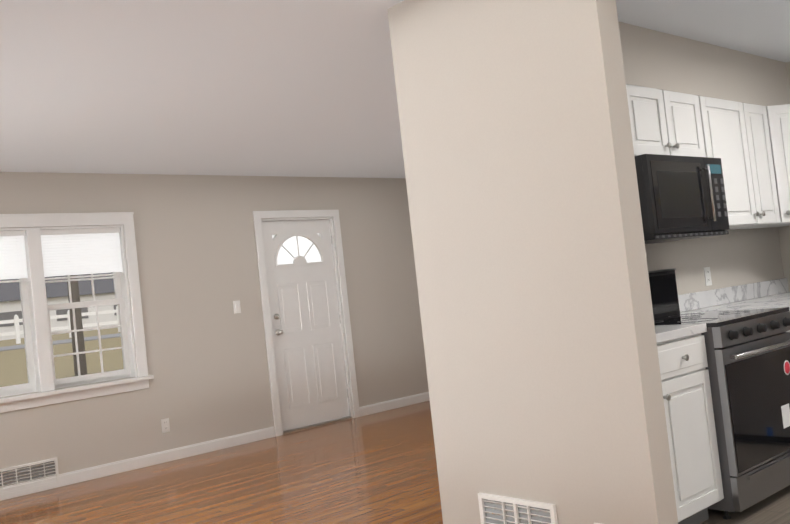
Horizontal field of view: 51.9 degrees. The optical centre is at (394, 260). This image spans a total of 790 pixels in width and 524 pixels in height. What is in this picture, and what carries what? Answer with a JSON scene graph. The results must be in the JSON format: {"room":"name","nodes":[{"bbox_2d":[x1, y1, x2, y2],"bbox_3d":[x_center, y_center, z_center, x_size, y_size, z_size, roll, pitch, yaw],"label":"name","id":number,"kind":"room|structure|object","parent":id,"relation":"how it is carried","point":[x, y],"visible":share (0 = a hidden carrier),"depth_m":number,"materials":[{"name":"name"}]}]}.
{"room":"empty living room","nodes":[
{"label":"empty living room","id":0,"kind":"room"},
{"bbox_2d":[0,172,428,473],"bbox_3d":[-2.218,0.496,6.818,7.260,2.440,0.180,-4,-3,-41],"label":"wall","id":1,"kind":"structure","parent":0,"point":[206,355],"depth_m":7.19,"materials":[{"name":"beige paint"}]},
{"bbox_2d":[0,458,59,497],"bbox_3d":[-2.809,1.631,6.023,0.600,0.200,0.016,-4,-3,-41],"label":"air vent","id":2,"kind":"object","parent":1,"relation":"in","point":[28,472],"visible":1,"depth_m":6.08,"materials":[{"name":"white plastic"}]},
{"bbox_2d":[0,212,153,412],"bbox_3d":[-3.287,0.418,5.843,3.040,1.478,0.226,-4,-3,-41],"label":"triple window","id":3,"kind":"structure","parent":1,"relation":"in","point":[30,270],"depth_m":6.45,"materials":[{"name":"white paint"}]},
{"bbox_2d":[161,418,169,432],"bbox_3d":[-1.931,1.391,6.823,0.070,0.115,0.009,-4,-3,-41],"label":"outlet","id":4,"kind":"object","parent":1,"relation":"attached to","point":[165,425],"visible":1,"depth_m":6.82,"materials":[{"name":"white plastic"}]},
{"bbox_2d":[0,392,429,500],"bbox_3d":[1.101,1.175,3.102,6.904,0.097,9.604,-4,-3,-41],"label":"baseboard","id":5,"kind":"structure","parent":1,"relation":"attached to","point":[91,473],"depth_m":6.79,"materials":[{"name":"white paint"}]},
{"bbox_2d":[233,300,240,313],"bbox_3d":[-1.434,0.424,7.377,0.070,0.115,0.019,-4,-3,-41],"label":"light switch","id":6,"kind":"object","parent":1,"relation":"attached to","point":[236,306],"visible":1,"depth_m":7.38,"materials":[{"name":"white plastic"}]},
{"bbox_2d":[253,210,359,436],"bbox_3d":[-0.890,0.566,7.930,1.000,2.107,0.212,-4,-3,-41],"label":"door","id":7,"kind":"structure","parent":1,"relation":"in","point":[307,345],"depth_m":7.90,"materials":[{"name":"white paint"}]},
{"bbox_2d":[0,401,442,523],"bbox_3d":[1.112,1.281,3.098,7.260,0.120,9.960,-4,-3,-41],"label":"floor","id":8,"kind":"structure","parent":0,"point":[378,468],"depth_m":5.60,"materials":[{"name":"brown wood"}]},
{"bbox_2d":[0,0,789,177],"bbox_3d":[0.837,-1.277,3.198,7.260,0.150,9.960,-4,-3,-41],"label":"ceiling","id":9,"kind":"structure","parent":0,"point":[297,88],"depth_m":4.40,"materials":[{"name":"white paint"}]},
{"bbox_2d":[387,0,677,523],"bbox_3d":[0.482,0.062,3.137,0.120,2.440,1.040,-4,-3,-41],"label":"wall","id":10,"kind":"structure","parent":0,"point":[539,338],"depth_m":3.01,"materials":[{"name":"beige paint"}]},
{"bbox_2d":[478,492,557,523],"bbox_3d":[0.474,1.024,3.123,0.016,0.210,0.380,-4,-3,-41],"label":"air vent","id":11,"kind":"object","parent":10,"relation":"in","point":[496,509],"visible":1,"depth_m":3.13,"materials":[{"name":"white plastic"}]},
{"bbox_2d":[618,21,789,105],"bbox_3d":[1.341,-1.047,4.456,3.030,0.318,0.325,-4,-3,-41],"label":"wall","id":12,"kind":"structure","parent":0,"point":[661,60],"depth_m":4.57,"materials":[{"name":"beige paint"}]},
{"bbox_2d":[645,227,783,294],"bbox_3d":[1.666,0.003,4.872,3.950,2.440,0.085,-4,-3,-41],"label":"wall","id":13,"kind":"structure","parent":0,"point":[737,257],"depth_m":5.19,"materials":[{"name":"beige paint"}]},
{"bbox_2d":[704,267,711,285],"bbox_3d":[1.946,0.100,5.039,0.070,0.115,0.009,-4,-3,-41],"label":"outlet","id":14,"kind":"object","parent":13,"relation":"attached to","point":[707,275],"visible":1,"depth_m":5.03,"materials":[{"name":"white plastic"}]},
{"bbox_2d":[626,84,789,229],"bbox_3d":[1.707,-0.556,4.339,3.364,0.740,0.874,-4,-3,-41],"label":"upper cabinet","id":15,"kind":"object","parent":13,"relation":"attached to","point":[748,144],"visible":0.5,"depth_m":4.69,"materials":[{"name":"white paint"}]},
{"bbox_2d":[634,154,729,243],"bbox_3d":[1.398,-0.311,4.310,0.751,0.418,0.455,-4,-3,-41],"label":"over-the-range microwave","id":16,"kind":"object","parent":15,"relation":"attached to","point":[682,197],"visible":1,"depth_m":4.11,"materials":[{"name":"black metal"}]},
{"bbox_2d":[700,485,789,523],"bbox_3d":[3.435,0.946,2.499,3.370,0.004,5.600,-4,-3,-41],"label":"floor","id":17,"kind":"structure","parent":0,"point":[774,508],"depth_m":3.79,"materials":[{"name":"brown wood"}]},
{"bbox_2d":[655,323,723,523],"bbox_3d":[0.891,0.754,3.608,1.034,1.015,0.648,-4,-3,-41],"label":"base cabinet","id":18,"kind":"object","parent":17,"relation":"on","point":[691,428],"visible":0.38,"depth_m":3.59,"materials":[{"name":"white paint"}]},
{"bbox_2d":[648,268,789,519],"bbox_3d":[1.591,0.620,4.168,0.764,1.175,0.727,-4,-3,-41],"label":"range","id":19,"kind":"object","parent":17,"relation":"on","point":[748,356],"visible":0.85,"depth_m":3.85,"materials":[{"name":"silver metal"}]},
{"bbox_2d":[698,302,789,330],"bbox_3d":[2.204,0.728,4.770,0.934,0.875,0.620,-4,-3,-41],"label":"countertop","id":20,"kind":"structure","parent":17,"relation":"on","point":[745,305],"depth_m":4.59,"materials":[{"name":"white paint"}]},
{"bbox_2d":[778,225,789,291],"bbox_3d":[4.786,-0.372,3.849,0.580,2.440,5.600,-4,-3,-41],"label":"wall","id":21,"kind":"structure","parent":0,"point":[784,235],"depth_m":5.73,"materials":[{"name":"beige paint"}]},
{"label":"outside","id":22,"kind":"structure","parent":0,"visible":0},
{"bbox_2d":[0,327,123,386],"bbox_3d":[-40.484,7.976,60.867,420.000,1.450,307.200,-4,-3,-41],"label":"lawn","id":23,"kind":"structure","parent":22,"point":[10,356],"depth_m":20.59,"materials":[{"name":"beige plant"}]},
{"bbox_2d":[0,270,117,340],"bbox_3d":[-37.770,4.540,71.144,34.800,6.000,12.800,-4,-3,-41],"label":"house","id":24,"kind":"structure","parent":23,"relation":"on","point":[50,289],"depth_m":71.79,"materials":[{"name":"white"}]},
{"bbox_2d":[0,305,119,343],"bbox_3d":[-23.612,3.660,31.626,79.420,1.450,0.220,-4,-3,-41],"label":"fence","id":25,"kind":"object","parent":23,"relation":"on","point":[19,332],"depth_m":38.51,"materials":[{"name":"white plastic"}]},
{"bbox_2d":[0,333,120,350],"bbox_3d":[-26.586,5.111,44.831,420.000,0.030,50.000,-4,-3,-41],"label":"road","id":26,"kind":"structure","parent":23,"relation":"on","point":[14,347],"depth_m":27.85,"materials":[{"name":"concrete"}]},
{"bbox_2d":[66,239,86,375],"bbox_3d":[-7.580,-2.704,17.079,4.924,10.590,5.002,-4,-3,-41],"label":"tree","id":27,"kind":"object","parent":23,"relation":"on","point":[76,294],"depth_m":16.98,"materials":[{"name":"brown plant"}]}
]}

